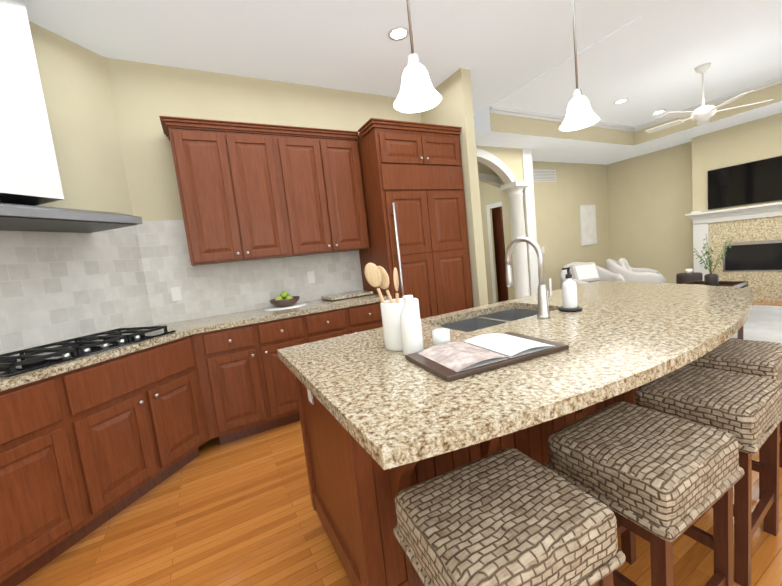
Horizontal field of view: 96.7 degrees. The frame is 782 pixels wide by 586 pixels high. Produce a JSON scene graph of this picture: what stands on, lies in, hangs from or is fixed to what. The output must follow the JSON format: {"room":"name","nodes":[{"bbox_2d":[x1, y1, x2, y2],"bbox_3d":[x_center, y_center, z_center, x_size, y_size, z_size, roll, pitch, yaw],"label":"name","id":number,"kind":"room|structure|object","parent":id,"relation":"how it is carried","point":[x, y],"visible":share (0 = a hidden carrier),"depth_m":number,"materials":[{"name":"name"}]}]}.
{"room":"living room and kitchen","nodes":[
{"label":"living room and kitchen","id":0,"kind":"room"},
{"bbox_2d":[0,21,153,355],"bbox_3d":[-2.523,-0.099,1.401,0.138,3.050,3.150,-4,6,17],"label":"wall","id":1,"kind":"structure","parent":0,"point":[57,286],"depth_m":2.42,"materials":[{"name":"beige paint"}]},
{"bbox_2d":[0,0,142,232],"bbox_3d":[-2.110,-1.054,1.922,0.498,1.354,0.900,-4,6,17],"label":"range hood","id":2,"kind":"object","parent":1,"relation":"attached to","point":[29,177],"visible":1,"depth_m":1.97,"materials":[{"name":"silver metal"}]},
{"bbox_2d":[105,58,421,325],"bbox_3d":[-0.837,-0.507,3.546,3.220,3.050,0.138,-9,7,-28],"label":"wall","id":3,"kind":"structure","parent":0,"point":[145,96],"depth_m":3.03,"materials":[{"name":"beige paint"}]},
{"bbox_2d":[170,287,181,300],"bbox_3d":[-1.822,0.008,2.953,0.070,0.115,0.008,-9,7,-28],"label":"outlet","id":4,"kind":"object","parent":3,"relation":"attached to","point":[176,293],"depth_m":2.95,"materials":[{"name":"white plastic"}]},
{"bbox_2d":[163,120,290,265],"bbox_3d":[-1.356,-0.811,2.976,0.770,1.072,0.340,-9,7,-28],"label":"upper cabinet","id":5,"kind":"object","parent":3,"relation":"attached to","point":[251,191],"depth_m":2.82,"materials":[{"name":"brown wood"}]},
{"bbox_2d":[307,271,314,282],"bbox_3d":[-0.801,-0.159,3.499,0.070,0.115,0.008,-9,7,-28],"label":"outlet","id":6,"kind":"object","parent":3,"relation":"attached to","point":[311,277],"depth_m":3.50,"materials":[{"name":"white plastic"}]},
{"bbox_2d":[275,128,369,256],"bbox_3d":[-0.679,-0.922,3.338,0.780,1.072,0.340,-9,7,-28],"label":"upper cabinet","id":7,"kind":"object","parent":3,"relation":"attached to","point":[323,186],"depth_m":3.18,"materials":[{"name":"brown wood"}]},
{"bbox_2d":[17,301,781,585],"bbox_3d":[2.553,0.789,2.726,13.800,0.060,11.000,-9,7,-28],"label":"floor","id":8,"kind":"structure","parent":0,"point":[241,512],"depth_m":1.73,"materials":[{"name":"brown wood"}]},
{"bbox_2d":[0,362,211,585],"bbox_3d":[-1.865,0.849,2.017,1.372,0.905,1.372,-9,7,-28],"label":"base cabinet","id":9,"kind":"object","parent":8,"relation":"on","point":[89,444],"depth_m":1.81,"materials":[{"name":"brown wood"}]},
{"bbox_2d":[0,294,388,401],"bbox_3d":[-1.245,0.267,2.380,3.032,0.039,1.582,-9,7,-28],"label":"countertop","id":10,"kind":"structure","parent":9,"relation":"on","point":[201,339],"depth_m":2.55,"materials":[{"name":"beige stone"}]},
{"bbox_2d":[0,326,175,376],"bbox_3d":[-1.863,0.318,2.070,0.510,0.053,0.880,-4,6,17],"label":"cooktop","id":11,"kind":"object","parent":10,"relation":"in","point":[36,358],"visible":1,"depth_m":1.96,"materials":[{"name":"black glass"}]},
{"bbox_2d":[263,291,307,310],"bbox_3d":[-0.983,0.054,3.219,0.400,0.148,0.400,-9,7,-28],"label":"fruit bowl","id":12,"kind":"object","parent":10,"relation":"on","point":[283,300],"visible":1,"depth_m":3.15,"materials":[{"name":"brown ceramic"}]},
{"bbox_2d":[322,290,372,300],"bbox_3d":[-0.440,0.024,3.501,0.440,0.034,0.300,-9,7,-28],"label":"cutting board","id":13,"kind":"object","parent":10,"relation":"on","point":[333,297],"visible":0.98,"depth_m":3.42,"materials":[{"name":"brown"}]},
{"bbox_2d":[200,338,319,444],"bbox_3d":[-1.151,0.672,2.968,0.950,0.905,0.673,-9,7,-28],"label":"base cabinet","id":14,"kind":"object","parent":8,"relation":"on","point":[254,392],"depth_m":2.70,"materials":[{"name":"brown wood"}]},
{"bbox_2d":[320,326,382,339],"bbox_3d":[-0.467,0.557,3.368,0.805,0.905,0.612,-9,7,-28],"label":"base cabinet","id":15,"kind":"object","parent":8,"relation":"on","point":[326,336],"depth_m":3.08,"materials":[{"name":"brown wood"}]},
{"bbox_2d":[357,118,473,318],"bbox_3d":[0.245,-0.358,3.650,1.007,2.505,0.721,-9,7,-28],"label":"tall cabinet","id":16,"kind":"object","parent":8,"relation":"on","point":[413,187],"visible":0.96,"depth_m":3.33,"materials":[{"name":"brown wood"}]},
{"bbox_2d":[294,305,635,585],"bbox_3d":[0.899,0.584,1.868,2.506,0.876,1.012,-9,7,-28],"label":"kitchen island","id":17,"kind":"object","parent":8,"relation":"on","point":[354,502],"depth_m":1.27,"materials":[{"name":"brown wood"}]},
{"bbox_2d":[277,281,752,489],"bbox_3d":[0.898,0.131,1.773,2.650,0.040,1.240,-9,7,-28],"label":"island countertop","id":18,"kind":"structure","parent":17,"relation":"on","point":[417,426],"depth_m":1.15,"materials":[{"name":"beige stone"}]},
{"bbox_2d":[364,263,419,350],"bbox_3d":[0.018,0.048,1.482,0.198,0.372,0.180,-9,7,-28],"label":"utensil crock","id":19,"kind":"object","parent":18,"relation":"on","point":[391,308],"visible":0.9,"depth_m":1.46,"materials":[{"name":"white ceramic"}]},
{"bbox_2d":[400,295,423,354],"bbox_3d":[0.077,0.124,1.367,0.084,0.232,0.084,-9,7,-28],"label":"bottle","id":20,"kind":"object","parent":18,"relation":"on","point":[411,331],"visible":0.9,"depth_m":1.34,"materials":[{"name":"white ceramic"}]},
{"bbox_2d":[432,328,450,345],"bbox_3d":[0.207,0.186,1.423,0.072,0.070,0.072,-9,7,-28],"label":"glass votive","id":21,"kind":"object","parent":18,"relation":"on","point":[441,335],"visible":0.67,"depth_m":1.39,"materials":[{"name":"white glass"}]},
{"bbox_2d":[405,331,568,381],"bbox_3d":[0.339,0.208,1.268,0.500,0.032,0.300,-9,6,-22],"label":"open book","id":22,"kind":"object","parent":18,"relation":"on","point":[449,361],"visible":0.98,"depth_m":1.20,"materials":[{"name":"white paper"}]},
{"bbox_2d":[505,236,551,318],"bbox_3d":[0.727,-0.091,1.844,0.104,0.420,0.260,-9,7,-28],"label":"faucet","id":23,"kind":"object","parent":18,"relation":"on","point":[544,299],"visible":1,"depth_m":1.75,"materials":[{"name":"silver metal"}]},
{"bbox_2d":[558,267,582,311],"bbox_3d":[0.956,-0.022,1.865,0.120,0.232,0.120,-9,7,-28],"label":"soap dispenser","id":24,"kind":"object","parent":18,"relation":"on","point":[569,295],"visible":1,"depth_m":1.84,"materials":[{"name":"white ceramic"}]},
{"bbox_2d":[394,448,625,585],"bbox_3d":[0.305,0.856,0.930,0.452,0.660,0.372,-9,7,-23],"label":"bar stool","id":25,"kind":"object","parent":8,"relation":"on","point":[509,517],"visible":1,"depth_m":0.82,"materials":[{"name":"beige fabric"}]},
{"bbox_2d":[500,181,530,298],"bbox_3d":[2.069,-0.620,5.596,0.320,2.230,0.320,-9,7,-28],"label":"column","id":26,"kind":"structure","parent":8,"relation":"on","point":[514,189],"depth_m":5.49,"materials":[{"name":"white paint"}]},
{"bbox_2d":[545,401,744,585],"bbox_3d":[0.827,0.776,1.151,0.456,0.660,0.377,-9,7,-28],"label":"bar stool","id":27,"kind":"object","parent":8,"relation":"on","point":[660,482],"visible":0.92,"depth_m":1.02,"materials":[{"name":"beige fabric"}]},
{"bbox_2d":[635,365,781,585],"bbox_3d":[1.320,0.693,1.446,0.452,0.660,0.372,-10,7,-31],"label":"bar stool","id":28,"kind":"object","parent":8,"relation":"on","point":[745,410],"visible":0.67,"depth_m":1.30,"materials":[{"name":"beige fabric"}]},
{"bbox_2d":[686,338,781,498],"bbox_3d":[1.774,0.605,1.813,0.452,0.660,0.372,-10,7,-35],"label":"bar stool","id":29,"kind":"object","parent":8,"relation":"on","point":[755,358],"visible":0.21,"depth_m":1.65,"materials":[{"name":"beige fabric"}]},
{"bbox_2d":[730,305,781,342],"bbox_3d":[4.231,0.329,5.027,2.360,0.013,2.720,-9,7,-28],"label":"living room rug","id":30,"kind":"object","parent":8,"relation":"on","point":[763,323],"visible":0.04,"depth_m":4.18,"materials":[{"name":"white carpet"}]},
{"bbox_2d":[560,262,624,288],"bbox_3d":[3.266,-0.072,5.669,0.912,0.851,0.907,-9,7,-28],"label":"armchair","id":31,"kind":"object","parent":30,"relation":"on","point":[584,273],"visible":0.38,"depth_m":5.74,"materials":[{"name":"white fabric"}]},
{"bbox_2d":[605,258,665,282],"bbox_3d":[4.098,-0.175,5.797,0.907,0.851,0.903,-9,7,-28],"label":"armchair","id":32,"kind":"object","parent":30,"relation":"on","point":[624,269],"visible":0.33,"depth_m":5.53,"materials":[{"name":"white fabric"}]},
{"bbox_2d":[676,269,702,283],"bbox_3d":[4.766,-0.090,5.560,0.320,0.591,0.320,-9,7,-28],"label":"drum side table","id":33,"kind":"object","parent":30,"relation":"on","point":[689,275],"visible":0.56,"depth_m":5.46,"materials":[{"name":"wood"}]},
{"bbox_2d":[683,281,747,287],"bbox_3d":[4.191,0.135,4.723,1.230,0.442,0.600,-9,7,-28],"label":"coffee table","id":34,"kind":"object","parent":30,"relation":"on","point":[741,284],"visible":0.17,"depth_m":4.86,"materials":[{"name":"brown wood"}]},
{"bbox_2d":[693,236,733,285],"bbox_3d":[4.511,-0.463,4.805,0.387,0.744,0.435,-9,7,-28],"label":"vase","id":35,"kind":"object","parent":34,"relation":"on","point":[711,279],"visible":1,"depth_m":4.83,"materials":[{"name":"green plant"}]},
{"bbox_2d":[733,326,742,338],"bbox_3d":[3.394,0.319,3.752,0.460,0.450,0.620,-2,7,34],"label":"ottoman bench","id":36,"kind":"object","parent":30,"relation":"on","point":[740,333],"visible":0.04,"depth_m":3.39,"materials":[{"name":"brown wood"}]},
{"bbox_2d":[24,0,781,126],"bbox_3d":[2.222,-2.296,2.400,13.800,0.080,11.000,-9,7,-28],"label":"ceiling","id":37,"kind":"structure","parent":0,"point":[654,57],"depth_m":2.98,"materials":[{"name":"white paint"}]},
{"bbox_2d":[388,26,408,40],"bbox_3d":[0.061,-2.059,2.763,0.174,0.006,0.174,-11,7,-37],"label":"recessed light","id":38,"kind":"object","parent":37,"relation":"in","point":[398,33],"depth_m":2.76,"materials":[{"name":"white"}]},
{"bbox_2d":[393,0,441,112],"bbox_3d":[0.046,-1.331,1.343,0.196,1.144,0.196,-9,7,-28],"label":"pendant light","id":39,"kind":"object","parent":37,"relation":"hanging from","point":[418,92],"visible":1,"depth_m":1.37,"materials":[{"name":"white glass"}]},
{"bbox_2d":[559,0,599,130],"bbox_3d":[0.963,-1.481,1.834,0.196,1.144,0.196,-9,7,-28],"label":"pendant light","id":40,"kind":"object","parent":37,"relation":"hanging from","point":[580,113],"visible":1,"depth_m":1.85,"materials":[{"name":"white glass"}]},
{"bbox_2d":[614,98,628,103],"bbox_3d":[3.108,-2.590,4.701,0.174,0.006,0.174,-4,6,17],"label":"recessed light","id":41,"kind":"object","parent":37,"relation":"in","point":[623,100],"depth_m":4.69,"materials":[{"name":"white"}]},
{"bbox_2d":[652,110,665,114],"bbox_3d":[4.091,-2.761,5.317,0.174,0.006,0.174,-2,7,35],"label":"recessed light","id":42,"kind":"object","parent":37,"relation":"in","point":[660,111],"depth_m":5.31,"materials":[{"name":"white"}]},
{"bbox_2d":[645,63,772,132],"bbox_3d":[3.523,-2.256,3.977,1.098,0.604,1.057,-9,7,-28],"label":"ceiling fan","id":43,"kind":"object","parent":37,"relation":"hanging from","point":[702,114],"visible":1,"depth_m":3.91,"materials":[{"name":"white metal"}]},
{"bbox_2d":[421,68,487,306],"bbox_3d":[0.718,-0.710,3.896,0.120,3.050,0.730,-9,7,-28],"label":"wall","id":44,"kind":"structure","parent":0,"point":[454,107],"depth_m":3.56,"materials":[{"name":"beige paint"}]},
{"bbox_2d":[477,161,499,187],"bbox_3d":[1.386,-1.003,5.985,3.080,3.050,0.142,-9,7,-28],"label":"wall","id":45,"kind":"structure","parent":0,"point":[487,175],"depth_m":6.03,"materials":[{"name":"beige paint"}]},
{"bbox_2d":[479,182,514,302],"bbox_3d":[1.980,-1.146,6.736,5.100,3.050,3.090,-9,7,-28],"label":"wall","id":46,"kind":"structure","parent":0,"point":[493,229],"depth_m":7.75,"materials":[{"name":"beige paint"}]},
{"bbox_2d":[476,145,538,294],"bbox_3d":[1.346,-0.913,5.178,2.230,3.050,0.149,-9,7,-28],"label":"wall","id":47,"kind":"structure","parent":0,"point":[507,165],"depth_m":5.46,"materials":[{"name":"beige paint"}]},
{"bbox_2d":[500,161,610,299],"bbox_3d":[3.441,-1.322,6.919,3.170,3.050,0.148,-9,7,-28],"label":"wall","id":48,"kind":"structure","parent":0,"point":[566,194],"depth_m":6.91,"materials":[{"name":"beige paint"}]},
{"bbox_2d":[533,169,555,181],"bbox_3d":[2.845,-2.189,6.494,0.720,0.220,0.010,-9,7,-28],"label":"air vent","id":49,"kind":"object","parent":48,"relation":"attached to","point":[539,175],"visible":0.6,"depth_m":6.50,"materials":[{"name":"white metal"}]},
{"bbox_2d":[474,16,781,164],"bbox_3d":[4.756,-2.403,2.660,4.545,0.300,8.790,-9,7,-28],"label":"ceiling","id":50,"kind":"structure","parent":0,"point":[542,137],"depth_m":5.15,"materials":[{"name":"beige paint"}]},
{"bbox_2d":[607,141,693,283],"bbox_3d":[6.823,-1.359,3.832,0.140,3.050,8.790,-9,7,-28],"label":"wall","id":51,"kind":"structure","parent":0,"point":[650,199],"depth_m":6.79,"materials":[{"name":"beige paint"}]},
{"bbox_2d":[685,113,781,301],"bbox_3d":[5.691,-1.249,5.381,0.460,2.750,1.700,-9,7,-28],"label":"wall","id":52,"kind":"structure","parent":0,"point":[753,256],"depth_m":5.49,"materials":[{"name":"beige paint"}]},
{"bbox_2d":[708,156,781,209],"bbox_3d":[5.553,-1.686,5.302,0.046,0.630,1.130,-9,7,-28],"label":"wall-mounted tv","id":53,"kind":"object","parent":52,"relation":"attached to","point":[758,181],"visible":0.98,"depth_m":5.38,"materials":[{"name":"black"}]}
]}

